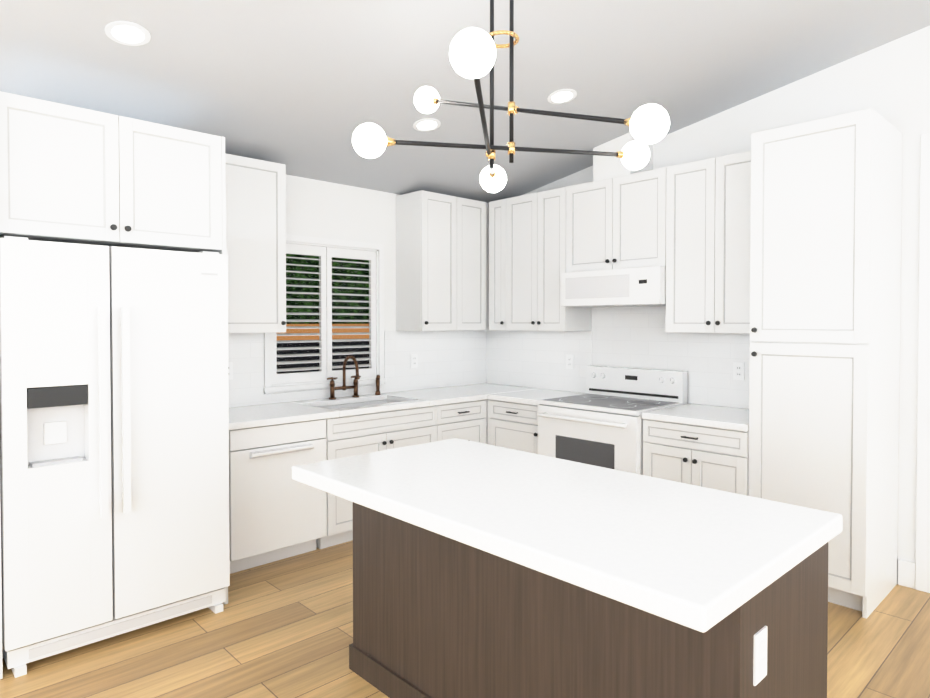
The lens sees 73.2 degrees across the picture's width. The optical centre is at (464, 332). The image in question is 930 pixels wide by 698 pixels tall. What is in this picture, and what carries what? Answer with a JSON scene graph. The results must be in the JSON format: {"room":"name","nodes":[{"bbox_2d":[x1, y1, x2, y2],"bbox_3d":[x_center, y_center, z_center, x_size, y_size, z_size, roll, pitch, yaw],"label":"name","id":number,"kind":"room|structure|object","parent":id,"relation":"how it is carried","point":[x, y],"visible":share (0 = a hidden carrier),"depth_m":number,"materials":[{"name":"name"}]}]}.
{"room":"kitchen","nodes":[
{"label":"kitchen","id":0,"kind":"room"},
{"bbox_2d":[229,175,482,407],"bbox_3d":[-2.236,0.097,3.488,6.600,2.560,0.100,-1,1,-43],"label":"wall","id":1,"kind":"structure","parent":0,"point":[322,209],"depth_m":4.69,"materials":[{"name":"white paint"}]},
{"bbox_2d":[225,153,285,332],"bbox_3d":[-1.475,-0.535,3.899,0.615,1.070,0.327,-1,1,-43],"label":"upper cabinet","id":2,"kind":"object","parent":1,"relation":"attached to","point":[255,188],"depth_m":3.86,"materials":[{"name":"white paint"}]},
{"bbox_2d":[263,234,386,393],"bbox_3d":[-1.024,-0.139,4.604,1.010,1.095,0.130,-1,1,-43],"label":"window shutters","id":3,"kind":"object","parent":1,"relation":"attached to","point":[326,250],"visible":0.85,"depth_m":4.60,"materials":[{"name":"white wood"}]},
{"bbox_2d":[228,330,487,406],"bbox_3d":[-0.807,0.231,4.769,2.764,0.488,0.006,-1,1,-43],"label":"backsplash","id":4,"kind":"structure","parent":1,"relation":"attached to","point":[456,357],"depth_m":5.06,"materials":[{"name":"tile"}]},
{"bbox_2d":[228,362,232,379],"bbox_3d":[-1.541,0.247,4.065,0.070,0.114,0.007,-1,1,-43],"label":"outlet","id":5,"kind":"object","parent":4,"relation":"attached to","point":[230,370],"visible":0.52,"depth_m":4.08,"materials":[{"name":"white plastic"}]},
{"bbox_2d":[411,354,417,367],"bbox_3d":[-0.415,0.229,5.131,0.070,0.114,0.007,-1,1,-43],"label":"outlet","id":6,"kind":"object","parent":4,"relation":"attached to","point":[414,360],"visible":1,"depth_m":5.13,"materials":[{"name":"white plastic"}]},
{"bbox_2d":[396,190,464,330],"bbox_3d":[-0.287,-0.554,5.023,0.417,1.070,0.327,-1,1,-43],"label":"upper cabinet","id":7,"kind":"object","parent":1,"relation":"attached to","point":[442,262],"depth_m":4.90,"materials":[{"name":"white paint"}]},
{"bbox_2d":[465,198,488,329],"bbox_3d":[-0.076,-0.557,5.223,0.390,1.070,0.327,-1,1,-43],"label":"upper cabinet","id":8,"kind":"object","parent":1,"relation":"attached to","point":[476,212],"depth_m":5.17,"materials":[{"name":"white paint"}]},
{"bbox_2d":[0,540,929,697],"bbox_3d":[0.069,1.467,1.149,6.700,0.100,6.700,-1,1,-43],"label":"floor","id":9,"kind":"structure","parent":0,"point":[282,628],"depth_m":2.73,"materials":[{"name":"brown wood"}]},
{"bbox_2d":[0,91,227,678],"bbox_3d":[-1.852,0.198,3.148,0.978,2.370,0.917,-1,1,-43],"label":"cabinet","id":10,"kind":"object","parent":9,"relation":"on","point":[72,174],"visible":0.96,"depth_m":2.80,"materials":[{"name":"white paint"}]},
{"bbox_2d":[0,236,229,677],"bbox_3d":[-1.786,0.491,3.099,0.910,1.785,0.932,-1,1,-43],"label":"refrigerator","id":11,"kind":"object","parent":9,"relation":"on","point":[114,446],"visible":0.98,"depth_m":2.74,"materials":[{"name":"white metal"}]},
{"bbox_2d":[229,419,326,573],"bbox_3d":[-1.268,0.952,3.884,0.610,0.837,0.636,-1,1,-43],"label":"dishwasher","id":12,"kind":"object","parent":9,"relation":"on","point":[277,512],"visible":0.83,"depth_m":3.65,"materials":[{"name":"white metal"}]},
{"bbox_2d":[376,399,486,451],"bbox_3d":[-0.248,0.934,4.887,0.564,0.840,0.617,-1,1,-43],"label":"base cabinet","id":13,"kind":"object","parent":9,"relation":"on","point":[463,420],"depth_m":4.47,"materials":[{"name":"white paint"}]},
{"bbox_2d":[229,383,518,429],"bbox_3d":[-0.589,0.499,4.543,2.763,0.039,0.639,-1,1,-43],"label":"countertop","id":14,"kind":"structure","parent":13,"relation":"on","point":[243,417],"depth_m":4.24,"materials":[{"name":"white stone"}]},
{"bbox_2d":[327,356,380,399],"bbox_3d":[-0.769,0.320,4.606,0.462,0.316,0.229,-1,1,-43],"label":"bridge faucet","id":15,"kind":"object","parent":14,"relation":"on","point":[333,388],"visible":1,"depth_m":4.58,"materials":[{"name":"brown metal"}]},
{"bbox_2d":[320,400,397,409],"bbox_3d":[-0.726,0.622,4.404,0.748,0.200,0.408,-1,1,-43],"label":"sink basin","id":16,"kind":"object","parent":14,"relation":"in","point":[357,404],"visible":0.08,"depth_m":4.62,"materials":[{"name":"white ceramic"}]},
{"bbox_2d":[485,387,585,405],"bbox_3d":[0.574,0.494,4.841,0.663,0.039,0.496,-1,1,-43],"label":"countertop","id":17,"kind":"structure","parent":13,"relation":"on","point":[522,395],"depth_m":4.82,"materials":[{"name":"white stone"}]},
{"bbox_2d":[487,399,537,453],"bbox_3d":[0.572,0.934,4.883,0.617,0.840,0.554,-1,1,-43],"label":"base cabinet","id":18,"kind":"object","parent":9,"relation":"on","point":[510,425],"depth_m":4.66,"materials":[{"name":"white paint"}]},
{"bbox_2d":[349,502,827,697],"bbox_3d":[0.313,0.986,2.232,0.658,0.825,1.614,-1,1,-43],"label":"kitchen island","id":19,"kind":"object","parent":9,"relation":"on","point":[435,615],"visible":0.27,"depth_m":1.88,"materials":[{"name":"brown wood"}]},
{"bbox_2d":[292,438,841,632],"bbox_3d":[0.212,0.547,2.122,0.867,0.054,1.660,-1,1,-43],"label":"island countertop","id":20,"kind":"structure","parent":19,"relation":"on","point":[701,559],"depth_m":1.78,"materials":[{"name":"white stone"}]},
{"bbox_2d":[753,626,766,685],"bbox_3d":[0.711,0.776,1.506,0.070,0.120,0.006,-1,1,-43],"label":"outlet","id":21,"kind":"object","parent":19,"relation":"attached to","point":[760,658],"visible":1,"depth_m":1.50,"materials":[{"name":"white plastic"}]},
{"bbox_2d":[537,366,687,474],"bbox_3d":[0.996,0.813,4.343,0.708,1.100,0.790,-1,1,-43],"label":"electric range","id":22,"kind":"object","parent":9,"relation":"on","point":[599,423],"visible":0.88,"depth_m":4.25,"materials":[{"name":"white metal"}]},
{"bbox_2d":[643,419,748,495],"bbox_3d":[1.541,0.951,3.860,0.617,0.840,0.640,-1,1,-43],"label":"base cabinet","id":23,"kind":"object","parent":9,"relation":"on","point":[710,457],"depth_m":3.62,"materials":[{"name":"white paint"}]},
{"bbox_2d":[642,404,748,431],"bbox_3d":[1.537,0.511,3.847,0.633,0.039,0.638,-1,1,-43],"label":"countertop","id":24,"kind":"structure","parent":23,"relation":"on","point":[720,417],"depth_m":3.74,"materials":[{"name":"white stone"}]},
{"bbox_2d":[749,108,901,618],"bbox_3d":[1.950,0.149,3.403,0.633,2.460,0.560,-1,1,-43],"label":"pantry cabinet","id":25,"kind":"object","parent":9,"relation":"on","point":[825,260],"visible":0.83,"depth_m":3.18,"materials":[{"name":"white paint"}]},
{"bbox_2d":[0,0,929,202],"bbox_3d":[0.069,-1.629,1.096,6.700,1.206,6.700,-1,1,-43],"label":"ceiling","id":26,"kind":"structure","parent":0,"point":[303,88],"depth_m":3.18,"materials":[{"name":"grey paint"}]},
{"bbox_2d":[105,21,150,45],"bbox_3d":[-1.410,-1.252,2.621,0.170,0.033,0.169,-1,1,-43],"label":"recessed light","id":27,"kind":"object","parent":26,"relation":"in","point":[128,33],"visible":1,"depth_m":2.61,"materials":[{"name":"white plastic"}]},
{"bbox_2d":[413,118,440,130],"bbox_3d":[-0.232,-1.263,3.806,0.170,0.033,0.169,-1,1,-43],"label":"recessed light","id":28,"kind":"object","parent":26,"relation":"in","point":[428,124],"visible":1,"depth_m":3.79,"materials":[{"name":"white plastic"}]},
{"bbox_2d":[352,0,669,192],"bbox_3d":[0.123,-1.008,2.161,1.225,0.927,1.222,-1,1,-43],"label":"chandelier","id":29,"kind":"object","parent":26,"relation":"hanging from","point":[472,53],"visible":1,"depth_m":2.05,"materials":[{"name":"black glass"}]},
{"bbox_2d":[547,89,576,103],"bbox_3d":[0.563,-1.371,3.634,0.170,0.033,0.169,-1,1,-43],"label":"recessed light","id":30,"kind":"object","parent":26,"relation":"in","point":[561,96],"visible":1,"depth_m":3.62,"materials":[{"name":"white plastic"}]},
{"bbox_2d":[489,26,929,583],"bbox_3d":[2.431,-0.438,3.422,0.100,3.632,6.600,-1,1,-43],"label":"wall","id":31,"kind":"structure","parent":0,"point":[889,82],"depth_m":3.43,"materials":[{"name":"white paint"}]},
{"bbox_2d":[489,200,496,329],"bbox_3d":[0.397,-0.558,5.253,0.327,1.070,0.272,-1,1,-43],"label":"upper cabinet","id":32,"kind":"object","parent":31,"relation":"attached to","point":[493,204],"depth_m":5.19,"materials":[{"name":"white paint"}]},
{"bbox_2d":[497,194,528,330],"bbox_3d":[0.565,-0.555,5.076,0.327,1.070,0.443,-1,1,-43],"label":"upper cabinet","id":33,"kind":"object","parent":31,"relation":"attached to","point":[513,212],"depth_m":5.03,"materials":[{"name":"white paint"}]},
{"bbox_2d":[529,186,590,330],"bbox_3d":[0.772,-0.551,4.857,0.327,1.070,0.386,-1,1,-43],"label":"upper cabinet","id":34,"kind":"object","parent":31,"relation":"attached to","point":[550,211],"depth_m":4.77,"materials":[{"name":"white paint"}]},
{"bbox_2d":[573,168,664,271],"bbox_3d":[1.142,-0.759,4.462,0.327,0.640,0.804,-1,1,-43],"label":"upper cabinet","id":35,"kind":"object","parent":31,"relation":"attached to","point":[619,222],"depth_m":4.31,"materials":[{"name":"white paint"}]},
{"bbox_2d":[561,266,665,307],"bbox_3d":[1.120,-0.312,4.442,0.398,0.248,0.790,-1,1,-43],"label":"over-the-range microwave","id":36,"kind":"object","parent":35,"relation":"attached to","point":[636,287],"visible":0.88,"depth_m":4.26,"materials":[{"name":"white metal"}]},
{"bbox_2d":[593,132,652,180],"bbox_3d":[1.132,-1.228,4.489,0.299,0.294,0.305,-1,1,-43],"label":"chase","id":37,"kind":"object","parent":35,"relation":"on","point":[606,167],"visible":0.36,"depth_m":4.40,"materials":[{"name":"white paint"}]},
{"bbox_2d":[488,308,750,408],"bbox_3d":[1.097,0.586,4.770,0.006,1.540,2.580,-1,1,-43],"label":"backsplash","id":38,"kind":"structure","parent":31,"relation":"attached to","point":[641,338],"depth_m":4.66,"materials":[{"name":"tile"}]},
{"bbox_2d":[566,354,573,368],"bbox_3d":[0.840,0.231,5.026,0.007,0.114,0.070,-1,1,-43],"label":"outlet","id":39,"kind":"object","parent":38,"relation":"attached to","point":[569,361],"visible":1,"depth_m":5.02,"materials":[{"name":"white plastic"}]},
{"bbox_2d":[733,362,744,379],"bbox_3d":[1.768,0.248,4.046,0.007,0.114,0.070,-1,1,-43],"label":"outlet","id":40,"kind":"object","parent":38,"relation":"attached to","point":[738,370],"visible":1,"depth_m":4.04,"materials":[{"name":"white plastic"}]},
{"bbox_2d":[665,151,750,332],"bbox_3d":[1.623,-0.536,3.959,0.327,1.070,0.706,-1,1,-43],"label":"upper cabinet","id":41,"kind":"object","parent":31,"relation":"attached to","point":[687,226],"depth_m":3.85,"materials":[{"name":"white paint"}]},
{"bbox_2d":[898,559,915,588],"bbox_3d":[0.069,1.347,1.147,6.498,0.140,6.498,-1,1,-43],"label":"baseboard","id":42,"kind":"structure","parent":31,"relation":"attached to","point":[906,573],"depth_m":3.40,"materials":[{"name":"white"}]},
{"bbox_2d":[915,133,929,592],"bbox_3d":[2.793,0.169,2.962,0.019,2.435,1.070,-1,1,-43],"label":"door frame","id":43,"kind":"structure","parent":31,"relation":"attached to","point":[922,578],"depth_m":3.33,"materials":[{"name":"white wood"}]},
{"label":"outside","id":44,"kind":"structure","parent":0,"visible":0},
{"bbox_2d":[277,254,368,373],"bbox_3d":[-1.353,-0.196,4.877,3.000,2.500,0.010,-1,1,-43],"label":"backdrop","id":45,"kind":"structure","parent":44,"point":[316,290],"depth_m":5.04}
]}

